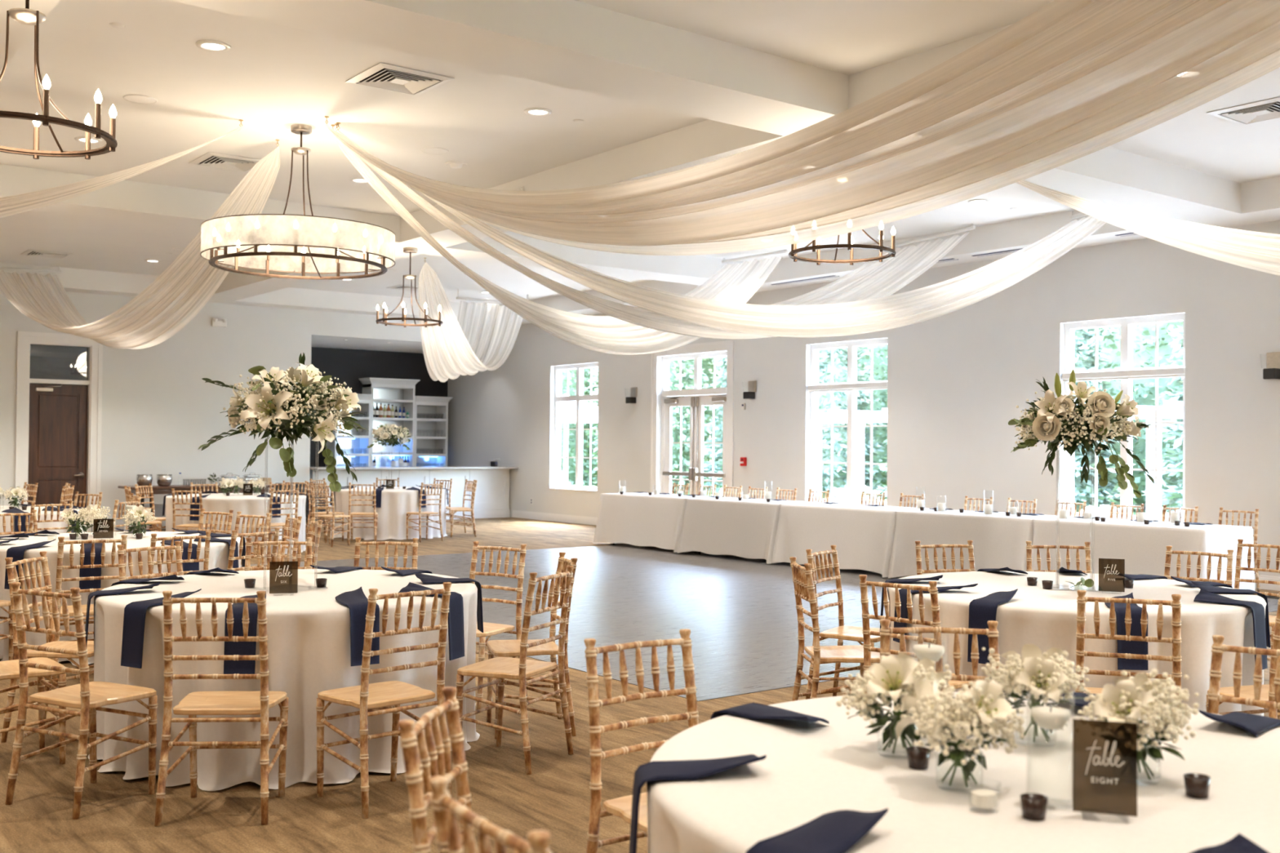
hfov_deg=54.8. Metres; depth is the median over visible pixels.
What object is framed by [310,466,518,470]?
countertop
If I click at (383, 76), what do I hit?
ceiling vent
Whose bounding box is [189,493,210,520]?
napkin
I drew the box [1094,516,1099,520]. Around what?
cup
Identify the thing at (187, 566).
napkin
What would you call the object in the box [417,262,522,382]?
drape
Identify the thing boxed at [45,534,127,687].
chair
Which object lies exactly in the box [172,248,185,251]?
ceiling speaker
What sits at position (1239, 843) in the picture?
napkin
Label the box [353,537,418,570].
chair
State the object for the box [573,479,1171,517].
ground
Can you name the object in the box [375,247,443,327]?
chandelier
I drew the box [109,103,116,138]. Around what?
candle
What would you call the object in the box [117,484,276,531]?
buffet table
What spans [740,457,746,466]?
fire alarm
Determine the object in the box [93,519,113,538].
table card
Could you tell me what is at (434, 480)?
chair
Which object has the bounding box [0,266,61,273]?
rod
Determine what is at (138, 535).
cup
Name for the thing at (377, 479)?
chair
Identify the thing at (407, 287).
ceiling vent
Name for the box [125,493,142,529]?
chair
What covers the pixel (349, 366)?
wall
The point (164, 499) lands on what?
napkin
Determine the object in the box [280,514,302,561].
chair
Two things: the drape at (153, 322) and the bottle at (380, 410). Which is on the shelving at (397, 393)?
the bottle at (380, 410)
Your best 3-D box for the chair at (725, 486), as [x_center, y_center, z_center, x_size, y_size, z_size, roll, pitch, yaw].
[1.241,1.337,18.452,0.430,0.907,0.432,1,-1,-37]
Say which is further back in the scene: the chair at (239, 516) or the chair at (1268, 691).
the chair at (239, 516)
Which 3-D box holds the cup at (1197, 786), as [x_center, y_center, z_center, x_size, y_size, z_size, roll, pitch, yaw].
[1.152,0.744,2.553,0.052,0.041,0.051,1,-1,-37]
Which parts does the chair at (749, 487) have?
post, rail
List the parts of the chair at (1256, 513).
post, rail, post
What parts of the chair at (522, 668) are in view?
leg, leg, seat, post, seat rail, rail, rail, rail, rail, post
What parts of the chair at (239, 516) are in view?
post, rail, post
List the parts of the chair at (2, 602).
seat, leg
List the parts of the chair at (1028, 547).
post, rail, rail, post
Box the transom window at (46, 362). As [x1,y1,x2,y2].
[29,344,87,385]
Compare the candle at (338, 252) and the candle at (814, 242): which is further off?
the candle at (338, 252)
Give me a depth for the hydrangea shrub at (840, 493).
23.38 m
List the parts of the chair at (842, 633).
post, rail, rail, rail, rail, post, seat, leg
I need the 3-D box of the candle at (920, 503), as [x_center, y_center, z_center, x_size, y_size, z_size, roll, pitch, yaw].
[3.277,0.839,14.420,0.110,0.268,0.109,1,-1,-37]
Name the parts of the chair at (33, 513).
rail, rail, post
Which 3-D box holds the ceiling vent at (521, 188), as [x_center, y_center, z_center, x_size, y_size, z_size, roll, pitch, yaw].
[-1.289,-2.422,12.902,0.018,0.140,0.240,1,-1,-37]
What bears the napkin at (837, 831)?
on the tablecloth at (809, 771)
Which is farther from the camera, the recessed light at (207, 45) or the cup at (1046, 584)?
the recessed light at (207, 45)
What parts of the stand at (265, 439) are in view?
acrylic rod, acrylic rod, acrylic rod, acrylic rod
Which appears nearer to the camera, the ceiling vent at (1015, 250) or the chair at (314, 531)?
the chair at (314, 531)
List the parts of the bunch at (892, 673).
stem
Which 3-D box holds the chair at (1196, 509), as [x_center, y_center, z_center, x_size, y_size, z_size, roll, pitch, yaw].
[5.511,1.280,12.836,0.430,0.907,0.432,1,-1,-35]
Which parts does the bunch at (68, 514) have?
stem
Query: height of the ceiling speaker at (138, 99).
0.010 m
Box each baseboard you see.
[114,520,165,530]
[512,510,1279,591]
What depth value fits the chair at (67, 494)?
16.11 m
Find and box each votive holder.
[48,536,55,539]
[971,789,996,808]
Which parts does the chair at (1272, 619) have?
post, rail, rail, rail, rail, seat, leg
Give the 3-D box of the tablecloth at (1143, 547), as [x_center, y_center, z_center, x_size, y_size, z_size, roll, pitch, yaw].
[4.888,1.328,12.154,1.145,0.754,1.845,1,-1,-37]
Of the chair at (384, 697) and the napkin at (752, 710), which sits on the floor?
the chair at (384, 697)
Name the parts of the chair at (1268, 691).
leg, seat, post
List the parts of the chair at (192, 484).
rail, post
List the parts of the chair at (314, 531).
post, post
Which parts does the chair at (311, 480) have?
post, seat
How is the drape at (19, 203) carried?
hanging from the rod
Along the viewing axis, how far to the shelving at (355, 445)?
26.07 m
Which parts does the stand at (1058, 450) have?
acrylic rod, acrylic rod, acrylic rod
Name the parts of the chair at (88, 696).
post, rail, rail, rail, rail, seat rail, post, leg, seat, leg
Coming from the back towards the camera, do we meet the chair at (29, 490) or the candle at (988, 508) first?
the chair at (29, 490)
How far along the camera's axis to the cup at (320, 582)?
6.14 m
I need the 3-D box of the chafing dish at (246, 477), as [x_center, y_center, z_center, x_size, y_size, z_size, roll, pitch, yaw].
[-6.768,0.913,21.546,0.320,0.211,0.220,1,-1,-37]
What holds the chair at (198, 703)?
on the floor
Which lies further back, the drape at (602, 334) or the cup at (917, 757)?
the drape at (602, 334)
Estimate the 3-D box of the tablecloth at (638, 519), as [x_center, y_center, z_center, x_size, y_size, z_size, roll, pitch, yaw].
[0.314,1.379,18.120,1.142,0.737,2.025,1,-1,-37]
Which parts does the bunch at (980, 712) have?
stem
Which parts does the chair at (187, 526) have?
post, seat rail, rail, rail, rail, rail, seat, post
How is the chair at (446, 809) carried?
on the floor
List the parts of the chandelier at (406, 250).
support rod, stem, support rod, support rod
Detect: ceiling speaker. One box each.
[123,93,157,104]
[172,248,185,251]
[380,268,396,271]
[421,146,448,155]
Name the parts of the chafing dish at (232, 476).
lid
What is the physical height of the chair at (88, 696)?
0.907 m
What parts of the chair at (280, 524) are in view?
post, seat, rail, rail, rail, rail, post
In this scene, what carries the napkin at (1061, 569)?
on the tablecloth at (1046, 620)
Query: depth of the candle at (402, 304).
15.11 m
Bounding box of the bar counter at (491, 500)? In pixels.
[309,466,518,519]
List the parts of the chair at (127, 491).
post, seat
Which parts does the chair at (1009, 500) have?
post, rail, post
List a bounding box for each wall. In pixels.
[0,290,311,521]
[310,346,448,466]
[447,220,1279,577]
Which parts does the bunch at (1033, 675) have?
stem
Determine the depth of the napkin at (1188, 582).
6.52 m
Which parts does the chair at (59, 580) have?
leg, post, seat rail, seat, rail, rail, rail, rail, post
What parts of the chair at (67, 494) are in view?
post, post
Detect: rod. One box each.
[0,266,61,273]
[456,288,528,302]
[721,249,787,262]
[884,223,975,248]
[1069,210,1087,219]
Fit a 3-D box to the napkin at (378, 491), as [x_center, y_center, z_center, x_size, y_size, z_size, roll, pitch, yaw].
[-4.059,1.097,19.158,0.146,0.310,0.346,1,-1,-6]
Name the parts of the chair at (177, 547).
post, rail, rail, post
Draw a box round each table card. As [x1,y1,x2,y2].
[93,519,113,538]
[243,483,253,495]
[269,561,297,593]
[386,480,394,488]
[1072,718,1137,817]
[1098,558,1124,591]
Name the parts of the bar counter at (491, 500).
bar panel, bar panel, bar panel, bar panel, bar panel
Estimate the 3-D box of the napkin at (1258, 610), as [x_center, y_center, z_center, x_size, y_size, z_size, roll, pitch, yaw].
[2.763,0.951,5.780,0.296,0.340,0.146,0,-1,40]
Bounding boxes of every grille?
[124,95,155,103]
[422,148,447,154]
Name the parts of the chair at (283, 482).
rail, post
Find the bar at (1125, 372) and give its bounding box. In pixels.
[1062,366,1185,379]
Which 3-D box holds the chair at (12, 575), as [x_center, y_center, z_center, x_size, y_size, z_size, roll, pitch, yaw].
[-2.934,1.107,6.286,0.430,0.907,0.432,0,-1,0]
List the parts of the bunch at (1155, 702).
stem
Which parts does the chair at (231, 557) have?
post, rail, rail, rail, post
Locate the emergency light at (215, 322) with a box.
[211,318,226,327]
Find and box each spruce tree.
[702,355,726,492]
[817,346,887,499]
[875,438,887,500]
[1074,327,1140,512]
[1140,324,1182,511]
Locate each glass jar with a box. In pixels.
[882,710,911,753]
[942,739,977,787]
[1021,701,1049,742]
[1137,734,1154,779]
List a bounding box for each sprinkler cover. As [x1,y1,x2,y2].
[109,22,126,27]
[572,119,584,122]
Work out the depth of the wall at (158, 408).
21.36 m
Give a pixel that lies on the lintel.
(331, 324)
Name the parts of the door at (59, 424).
panel, frame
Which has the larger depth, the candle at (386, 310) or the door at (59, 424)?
the door at (59, 424)
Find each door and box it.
[14,331,102,531]
[649,340,733,497]
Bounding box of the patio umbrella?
[561,394,597,485]
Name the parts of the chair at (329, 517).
post, rail, rail, leg, seat, post, leg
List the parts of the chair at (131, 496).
post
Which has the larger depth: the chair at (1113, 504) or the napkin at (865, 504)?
the napkin at (865, 504)
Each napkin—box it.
[0,533,28,538]
[0,537,18,544]
[1,507,29,534]
[4,538,56,589]
[25,529,59,535]
[41,506,77,533]
[57,506,92,532]
[79,542,102,589]
[84,582,159,645]
[111,574,184,586]
[114,527,150,533]
[120,588,201,668]
[160,535,199,575]
[162,492,188,515]
[172,528,204,533]
[186,567,239,574]
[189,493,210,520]
[193,533,239,571]
[195,490,217,493]
[197,530,245,567]
[223,591,266,674]
[256,493,280,517]
[285,492,309,515]
[310,564,363,573]
[329,486,355,505]
[335,586,379,666]
[372,487,383,507]
[381,566,432,575]
[398,582,464,660]
[405,486,426,507]
[414,573,483,632]
[426,485,448,504]
[629,754,766,852]
[711,702,829,724]
[745,808,888,852]
[822,502,839,503]
[865,504,884,506]
[880,574,942,628]
[893,583,977,644]
[967,588,1017,664]
[977,567,1027,573]
[1021,513,1044,515]
[1057,567,1087,575]
[1059,691,1096,706]
[1104,592,1148,670]
[1124,573,1168,579]
[1170,576,1232,587]
[1182,522,1212,524]
[1190,833,1269,852]
[1191,581,1271,648]
[1193,589,1267,670]
[1199,710,1279,736]
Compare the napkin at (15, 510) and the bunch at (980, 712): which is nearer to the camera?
the bunch at (980, 712)
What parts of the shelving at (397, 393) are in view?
panel, panel, rail, cornice, shelf, shelf, shelf, panel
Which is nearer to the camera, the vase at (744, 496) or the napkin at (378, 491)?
the vase at (744, 496)
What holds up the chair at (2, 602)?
on the floor
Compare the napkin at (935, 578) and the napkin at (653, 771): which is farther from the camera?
the napkin at (935, 578)
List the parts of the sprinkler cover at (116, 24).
plate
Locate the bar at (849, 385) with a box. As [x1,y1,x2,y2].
[808,381,887,391]
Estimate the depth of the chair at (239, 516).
10.25 m
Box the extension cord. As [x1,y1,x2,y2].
[1265,592,1279,599]
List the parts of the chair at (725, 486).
post, post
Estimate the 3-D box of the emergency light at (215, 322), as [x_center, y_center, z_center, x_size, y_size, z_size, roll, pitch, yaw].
[-7.409,-1.826,21.748,0.260,0.135,0.104,1,-1,-37]
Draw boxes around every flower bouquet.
[197,352,367,492]
[367,423,413,449]
[1008,368,1154,497]
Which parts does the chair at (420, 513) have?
leg, post, seat, leg, seat rail, rail, rail, rail, rail, post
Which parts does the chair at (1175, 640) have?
post, seat, rail, rail, rail, rail, post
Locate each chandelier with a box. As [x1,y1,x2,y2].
[0,0,117,159]
[200,124,395,279]
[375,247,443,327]
[788,224,895,265]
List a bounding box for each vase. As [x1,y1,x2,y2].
[125,504,136,510]
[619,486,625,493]
[653,488,659,494]
[700,490,706,496]
[715,492,721,497]
[742,494,748,498]
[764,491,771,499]
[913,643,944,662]
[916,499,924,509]
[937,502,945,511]
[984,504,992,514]
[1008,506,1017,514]
[1031,706,1070,729]
[1059,510,1067,519]
[1083,511,1092,519]
[1137,511,1146,521]
[1170,511,1179,523]
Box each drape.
[0,125,241,217]
[0,146,279,349]
[324,0,1279,255]
[332,133,782,355]
[337,129,1106,337]
[354,151,969,339]
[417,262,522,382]
[1016,180,1279,275]
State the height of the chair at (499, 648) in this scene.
0.907 m
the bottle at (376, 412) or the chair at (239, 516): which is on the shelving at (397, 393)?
the bottle at (376, 412)
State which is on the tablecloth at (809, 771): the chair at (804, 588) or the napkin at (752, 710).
the napkin at (752, 710)
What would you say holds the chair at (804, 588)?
on the floor
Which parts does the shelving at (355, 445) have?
panel, panel, rail, cornice, shelf, shelf, shelf, panel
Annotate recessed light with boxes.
[74,136,102,143]
[144,259,160,262]
[195,40,231,52]
[349,177,368,182]
[524,107,551,115]
[968,199,989,204]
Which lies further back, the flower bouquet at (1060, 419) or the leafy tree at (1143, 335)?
the leafy tree at (1143, 335)
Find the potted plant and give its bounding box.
[207,472,218,484]
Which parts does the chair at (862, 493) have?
post, rail, post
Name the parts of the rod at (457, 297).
rod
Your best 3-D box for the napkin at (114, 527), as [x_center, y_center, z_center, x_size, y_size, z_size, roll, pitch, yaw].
[-4.023,0.941,9.809,0.148,0.300,0.390,0,-1,-1]
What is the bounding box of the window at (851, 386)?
[808,338,887,506]
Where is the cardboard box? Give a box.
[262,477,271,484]
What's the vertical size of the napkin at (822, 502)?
0.017 m
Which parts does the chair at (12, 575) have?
post, rail, rail, rail, rail, post, seat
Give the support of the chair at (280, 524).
on the floor
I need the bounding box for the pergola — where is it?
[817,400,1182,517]
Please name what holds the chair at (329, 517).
on the floor
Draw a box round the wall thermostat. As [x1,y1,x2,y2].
[741,403,745,409]
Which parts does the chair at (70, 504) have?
post, rail, rail, rail, post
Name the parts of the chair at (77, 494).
post, rail, post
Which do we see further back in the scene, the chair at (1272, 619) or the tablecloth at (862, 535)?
the tablecloth at (862, 535)
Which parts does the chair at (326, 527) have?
post, leg, post, seat, leg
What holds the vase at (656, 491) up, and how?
on the tablecloth at (638, 519)
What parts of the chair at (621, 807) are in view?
post, seat rail, seat, rail, rail, rail, rail, post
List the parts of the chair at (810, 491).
post, rail, post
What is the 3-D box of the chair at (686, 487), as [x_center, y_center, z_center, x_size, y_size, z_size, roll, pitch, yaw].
[0.488,1.346,19.405,0.430,0.907,0.432,1,-1,-35]
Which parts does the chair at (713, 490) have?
post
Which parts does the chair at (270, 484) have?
post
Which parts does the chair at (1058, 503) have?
post, rail, post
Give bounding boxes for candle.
[32,113,40,150]
[42,74,50,115]
[84,113,92,150]
[93,88,102,128]
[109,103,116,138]
[266,244,270,260]
[301,247,305,262]
[335,248,339,262]
[376,304,379,319]
[382,302,386,318]
[385,307,387,322]
[401,302,404,317]
[404,308,406,324]
[423,302,426,318]
[438,305,440,320]
[791,244,795,250]
[812,240,816,245]
[816,239,821,259]
[847,232,851,244]
[849,235,853,259]
[879,224,884,246]
[890,226,895,250]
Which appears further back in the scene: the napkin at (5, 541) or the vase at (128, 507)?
the vase at (128, 507)
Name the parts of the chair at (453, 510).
leg, seat, post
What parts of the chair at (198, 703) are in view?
post, leg, rail, rail, seat rail, rail, rail, seat, post, leg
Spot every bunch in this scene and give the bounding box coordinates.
[0,487,4,498]
[2,486,29,506]
[60,506,97,534]
[79,504,110,528]
[121,505,155,534]
[218,477,234,493]
[228,476,245,493]
[248,477,266,492]
[835,652,952,746]
[894,671,1024,781]
[981,643,1090,734]
[1077,668,1199,764]
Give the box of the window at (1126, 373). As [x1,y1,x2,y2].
[1062,313,1185,522]
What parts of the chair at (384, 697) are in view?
leg, post, seat, leg, seat rail, rail, rail, rail, rail, post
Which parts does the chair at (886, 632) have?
post, rail, rail, post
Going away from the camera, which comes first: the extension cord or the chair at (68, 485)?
the extension cord
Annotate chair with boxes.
[0,509,37,534]
[0,551,93,742]
[0,600,13,660]
[0,657,66,764]
[4,582,157,819]
[20,482,38,506]
[28,501,73,533]
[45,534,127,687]
[59,485,74,503]
[62,483,70,503]
[73,491,102,513]
[111,498,140,531]
[116,541,183,581]
[124,485,161,531]
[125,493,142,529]
[134,483,165,531]
[147,531,211,578]
[154,591,288,826]
[171,488,215,533]
[190,482,217,493]
[197,508,233,533]
[226,527,279,570]
[235,511,270,571]
[244,537,312,570]
[255,488,299,552]
[269,481,295,493]
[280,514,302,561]
[282,480,306,534]
[304,517,323,568]
[305,481,344,542]
[309,478,331,532]
[311,483,350,546]
[315,582,453,818]
[346,482,377,542]
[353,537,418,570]
[376,477,399,487]
[398,686,474,852]
[405,482,443,542]
[428,775,551,852]
[432,478,452,523]
[445,479,475,535]
[449,480,477,537]
[456,565,573,774]
[469,541,527,710]
[486,551,577,738]
[583,628,698,852]
[671,483,688,494]
[698,484,716,496]
[723,484,742,497]
[747,486,768,498]
[775,487,796,501]
[789,556,880,701]
[805,545,879,699]
[808,488,830,502]
[858,574,976,693]
[860,491,885,505]
[879,618,999,681]
[898,493,924,507]
[915,540,975,574]
[964,495,993,511]
[1006,497,1036,513]
[1026,541,1092,573]
[1054,499,1086,516]
[1075,590,1182,707]
[1109,502,1144,519]
[1161,504,1198,522]
[1164,546,1233,586]
[1205,592,1279,719]
[1207,635,1279,714]
[1217,507,1260,591]
[1233,539,1279,663]
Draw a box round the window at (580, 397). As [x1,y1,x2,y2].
[549,362,598,492]
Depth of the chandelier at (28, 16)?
6.09 m
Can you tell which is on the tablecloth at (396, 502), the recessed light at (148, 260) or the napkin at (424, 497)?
the napkin at (424, 497)
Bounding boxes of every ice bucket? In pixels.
[136,474,152,485]
[155,474,172,485]
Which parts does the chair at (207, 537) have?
post, rail, rail, rail, post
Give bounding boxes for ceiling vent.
[20,249,73,258]
[188,151,260,172]
[345,62,453,96]
[386,284,417,291]
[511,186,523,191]
[770,275,839,285]
[936,258,958,262]
[971,248,1023,257]
[1115,232,1136,236]
[1206,97,1279,125]
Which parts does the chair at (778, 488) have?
post, post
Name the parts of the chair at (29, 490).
post, post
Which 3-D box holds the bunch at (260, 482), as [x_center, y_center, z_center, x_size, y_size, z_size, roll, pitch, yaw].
[-5.276,0.813,17.020,0.257,0.214,0.246,1,-1,-37]
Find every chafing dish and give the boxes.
[217,472,240,484]
[240,472,263,483]
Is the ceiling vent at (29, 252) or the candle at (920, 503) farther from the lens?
the ceiling vent at (29, 252)
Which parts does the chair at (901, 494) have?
post, rail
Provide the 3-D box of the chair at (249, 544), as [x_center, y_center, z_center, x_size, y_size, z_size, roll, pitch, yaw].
[-2.180,1.130,7.361,0.432,0.907,0.430,1,-1,-9]
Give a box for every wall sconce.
[625,386,637,404]
[742,380,756,399]
[1262,351,1279,379]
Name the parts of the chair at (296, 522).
post, rail, rail, post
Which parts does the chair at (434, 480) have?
post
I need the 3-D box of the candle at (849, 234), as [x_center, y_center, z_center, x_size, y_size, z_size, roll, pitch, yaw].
[1.577,-1.470,9.287,0.038,0.200,0.036,1,-1,-37]
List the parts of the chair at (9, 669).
seat, leg, leg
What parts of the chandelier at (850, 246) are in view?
support rod, support rod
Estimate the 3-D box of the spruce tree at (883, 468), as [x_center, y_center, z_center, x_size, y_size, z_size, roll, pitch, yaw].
[8.145,-1.988,33.556,3.495,8.394,3.540,0,-1,26]
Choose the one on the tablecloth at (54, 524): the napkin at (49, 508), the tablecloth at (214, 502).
the napkin at (49, 508)
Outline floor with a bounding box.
[0,517,1279,852]
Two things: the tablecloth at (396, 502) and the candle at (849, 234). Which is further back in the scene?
the tablecloth at (396, 502)
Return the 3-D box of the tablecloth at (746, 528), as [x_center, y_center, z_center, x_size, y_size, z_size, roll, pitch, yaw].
[1.497,1.371,16.578,1.154,0.752,1.860,1,-1,-37]
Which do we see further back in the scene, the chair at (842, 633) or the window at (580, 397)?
the window at (580, 397)
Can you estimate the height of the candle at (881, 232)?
0.200 m
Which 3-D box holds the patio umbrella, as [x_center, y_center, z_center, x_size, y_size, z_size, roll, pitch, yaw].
[-1.810,0.614,29.616,2.679,2.780,2.679,1,-1,-15]
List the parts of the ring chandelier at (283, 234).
post, post, post, post, post, support rod, post, post, lamp shade, stem, post, support rod, support rod, post, post, post, post, post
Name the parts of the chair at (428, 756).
post, rail, rail, rail, rail, post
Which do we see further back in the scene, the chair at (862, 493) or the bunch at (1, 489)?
the chair at (862, 493)
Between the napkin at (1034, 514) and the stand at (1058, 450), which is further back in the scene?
the napkin at (1034, 514)
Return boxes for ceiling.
[0,0,1279,324]
[311,335,473,354]
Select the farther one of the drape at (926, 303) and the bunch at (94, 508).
the drape at (926, 303)
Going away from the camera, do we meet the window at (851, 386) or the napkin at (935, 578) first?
the napkin at (935, 578)
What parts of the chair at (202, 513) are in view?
post, rail, rail, post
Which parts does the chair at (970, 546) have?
post, rail, rail, post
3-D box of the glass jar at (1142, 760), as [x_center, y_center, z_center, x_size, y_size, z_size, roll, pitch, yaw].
[1.067,0.715,2.675,0.119,0.099,0.100,0,-1,28]
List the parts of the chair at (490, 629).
post, leg, seat, rail, rail, rail, rail, seat rail, post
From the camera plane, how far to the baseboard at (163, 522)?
20.78 m
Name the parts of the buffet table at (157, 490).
leg, leg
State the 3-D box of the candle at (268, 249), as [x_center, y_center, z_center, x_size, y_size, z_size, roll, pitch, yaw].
[-3.432,-1.611,11.403,0.038,0.145,0.036,1,-1,-37]
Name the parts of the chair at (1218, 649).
post, rail, rail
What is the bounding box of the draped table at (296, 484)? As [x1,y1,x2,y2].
[275,482,327,524]
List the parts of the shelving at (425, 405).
panel, panel, shelf, shelf, shelf, rail, cornice, panel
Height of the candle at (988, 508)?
0.268 m
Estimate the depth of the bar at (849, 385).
18.10 m
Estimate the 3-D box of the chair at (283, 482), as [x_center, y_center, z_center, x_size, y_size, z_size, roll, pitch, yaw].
[-5.380,1.292,18.941,0.432,0.907,0.430,0,-1,8]
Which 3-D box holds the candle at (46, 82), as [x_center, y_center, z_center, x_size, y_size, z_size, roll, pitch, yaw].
[-2.797,-1.562,5.817,0.038,0.200,0.036,1,-1,-37]
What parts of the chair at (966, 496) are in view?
post, rail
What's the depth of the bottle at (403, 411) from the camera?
26.58 m
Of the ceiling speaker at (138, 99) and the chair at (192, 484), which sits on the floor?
the chair at (192, 484)
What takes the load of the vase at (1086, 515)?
on the tablecloth at (1143, 547)
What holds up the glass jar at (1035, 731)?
on the tablecloth at (809, 771)
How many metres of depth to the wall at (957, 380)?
16.36 m
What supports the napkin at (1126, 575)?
on the tablecloth at (1046, 620)
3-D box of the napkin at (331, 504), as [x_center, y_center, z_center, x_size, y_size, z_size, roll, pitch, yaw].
[-4.694,1.093,19.515,0.390,0.300,0.148,1,-1,-24]
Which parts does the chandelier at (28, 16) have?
support rod, stem, post, post, support rod, support rod, post, post, post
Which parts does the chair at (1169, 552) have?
post, rail, rail, post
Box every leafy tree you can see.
[560,367,598,486]
[586,367,598,479]
[587,357,711,493]
[681,357,723,483]
[715,356,724,417]
[857,344,887,496]
[1097,320,1182,510]
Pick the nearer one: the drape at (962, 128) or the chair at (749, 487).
the drape at (962, 128)
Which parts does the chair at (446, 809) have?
post, rail, post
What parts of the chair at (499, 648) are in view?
leg, leg, seat, rail, post, rail, post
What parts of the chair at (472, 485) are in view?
seat, post, post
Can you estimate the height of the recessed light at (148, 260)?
0.012 m
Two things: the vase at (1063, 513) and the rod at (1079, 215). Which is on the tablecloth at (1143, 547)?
the vase at (1063, 513)
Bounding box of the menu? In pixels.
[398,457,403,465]
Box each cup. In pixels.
[21,506,26,510]
[69,533,76,539]
[80,533,88,539]
[135,533,142,539]
[244,578,255,587]
[315,577,327,587]
[906,746,929,769]
[1019,792,1048,821]
[1026,577,1037,586]
[1041,580,1053,589]
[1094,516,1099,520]
[1100,517,1106,521]
[1124,579,1133,588]
[1143,520,1149,524]
[1174,520,1180,525]
[1182,773,1210,799]
[1183,522,1190,526]
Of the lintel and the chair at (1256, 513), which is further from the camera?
the lintel
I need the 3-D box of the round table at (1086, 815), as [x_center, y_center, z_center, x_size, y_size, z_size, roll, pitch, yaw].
[0.925,1.155,2.740,1.750,0.756,1.750,1,-1,-37]
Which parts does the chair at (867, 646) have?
post, rail, rail, rail, rail, post, seat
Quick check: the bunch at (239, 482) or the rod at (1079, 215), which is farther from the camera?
the bunch at (239, 482)
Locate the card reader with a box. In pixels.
[490,461,497,466]
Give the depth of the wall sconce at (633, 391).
22.10 m
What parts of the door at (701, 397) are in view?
latch rod, latch rod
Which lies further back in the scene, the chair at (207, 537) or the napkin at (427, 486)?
the napkin at (427, 486)
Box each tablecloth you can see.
[0,506,87,536]
[0,531,240,666]
[88,568,479,791]
[165,493,306,555]
[330,486,447,540]
[593,492,724,552]
[645,692,1279,852]
[677,497,822,564]
[771,502,932,577]
[887,571,1266,715]
[888,509,1075,577]
[1031,517,1254,591]
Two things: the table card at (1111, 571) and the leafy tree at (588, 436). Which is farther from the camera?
the leafy tree at (588, 436)
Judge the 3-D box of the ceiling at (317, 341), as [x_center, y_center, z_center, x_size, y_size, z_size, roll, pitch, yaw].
[-5.249,-1.703,25.329,4.350,0.100,2.550,1,-1,-37]
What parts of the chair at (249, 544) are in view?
post, rail, rail, post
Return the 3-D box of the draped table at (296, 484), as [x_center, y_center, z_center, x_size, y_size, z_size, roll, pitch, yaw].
[-6.091,1.405,22.162,0.738,0.768,0.798,1,-1,-37]
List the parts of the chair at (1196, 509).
post, rail, post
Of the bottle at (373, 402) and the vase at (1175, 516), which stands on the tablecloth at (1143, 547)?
the vase at (1175, 516)
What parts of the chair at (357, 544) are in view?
post, rail, rail, post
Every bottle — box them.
[373,402,374,417]
[373,456,376,466]
[374,403,378,417]
[378,403,382,417]
[382,404,386,417]
[386,404,390,417]
[390,404,394,417]
[395,406,397,417]
[398,406,401,417]
[402,406,405,417]
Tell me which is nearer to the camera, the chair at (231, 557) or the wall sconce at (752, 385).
the chair at (231, 557)
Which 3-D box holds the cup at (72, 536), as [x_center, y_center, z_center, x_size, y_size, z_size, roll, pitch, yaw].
[-4.150,0.806,9.035,0.052,0.041,0.051,1,-1,-37]
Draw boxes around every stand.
[263,439,318,588]
[1055,449,1094,589]
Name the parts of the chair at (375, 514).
post, leg, rail, rail, rail, seat, post, leg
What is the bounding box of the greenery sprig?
[1066,577,1093,587]
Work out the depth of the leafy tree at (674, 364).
42.42 m
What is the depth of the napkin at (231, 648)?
5.24 m
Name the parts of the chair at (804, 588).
post, rail, rail, rail, rail, seat rail, post, seat, leg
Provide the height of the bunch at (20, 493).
0.225 m
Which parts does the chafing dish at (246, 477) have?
lid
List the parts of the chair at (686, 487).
post, post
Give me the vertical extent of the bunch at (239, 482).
0.231 m
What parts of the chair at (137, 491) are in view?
post, rail, rail, post, seat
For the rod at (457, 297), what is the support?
attached to the ceiling at (657, 86)
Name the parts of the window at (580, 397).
sill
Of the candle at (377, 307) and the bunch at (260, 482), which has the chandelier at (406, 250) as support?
the candle at (377, 307)
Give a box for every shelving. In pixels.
[325,393,373,466]
[359,377,420,466]
[413,395,453,466]
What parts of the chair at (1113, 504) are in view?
post, rail, post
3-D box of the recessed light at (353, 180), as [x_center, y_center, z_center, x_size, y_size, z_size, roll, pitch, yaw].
[-2.947,-2.597,13.037,0.236,0.012,0.236,1,-1,-37]
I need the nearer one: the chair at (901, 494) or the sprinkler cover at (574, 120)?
the sprinkler cover at (574, 120)
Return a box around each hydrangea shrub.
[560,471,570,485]
[828,483,881,502]
[1080,504,1119,515]
[1164,509,1182,518]
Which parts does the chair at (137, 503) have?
post, rail, rail, post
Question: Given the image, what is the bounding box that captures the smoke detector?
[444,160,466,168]
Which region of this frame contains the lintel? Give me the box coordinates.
[311,310,475,344]
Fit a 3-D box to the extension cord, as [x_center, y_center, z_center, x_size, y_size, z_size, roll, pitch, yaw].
[6.528,1.699,12.387,0.569,0.063,0.717,0,-1,22]

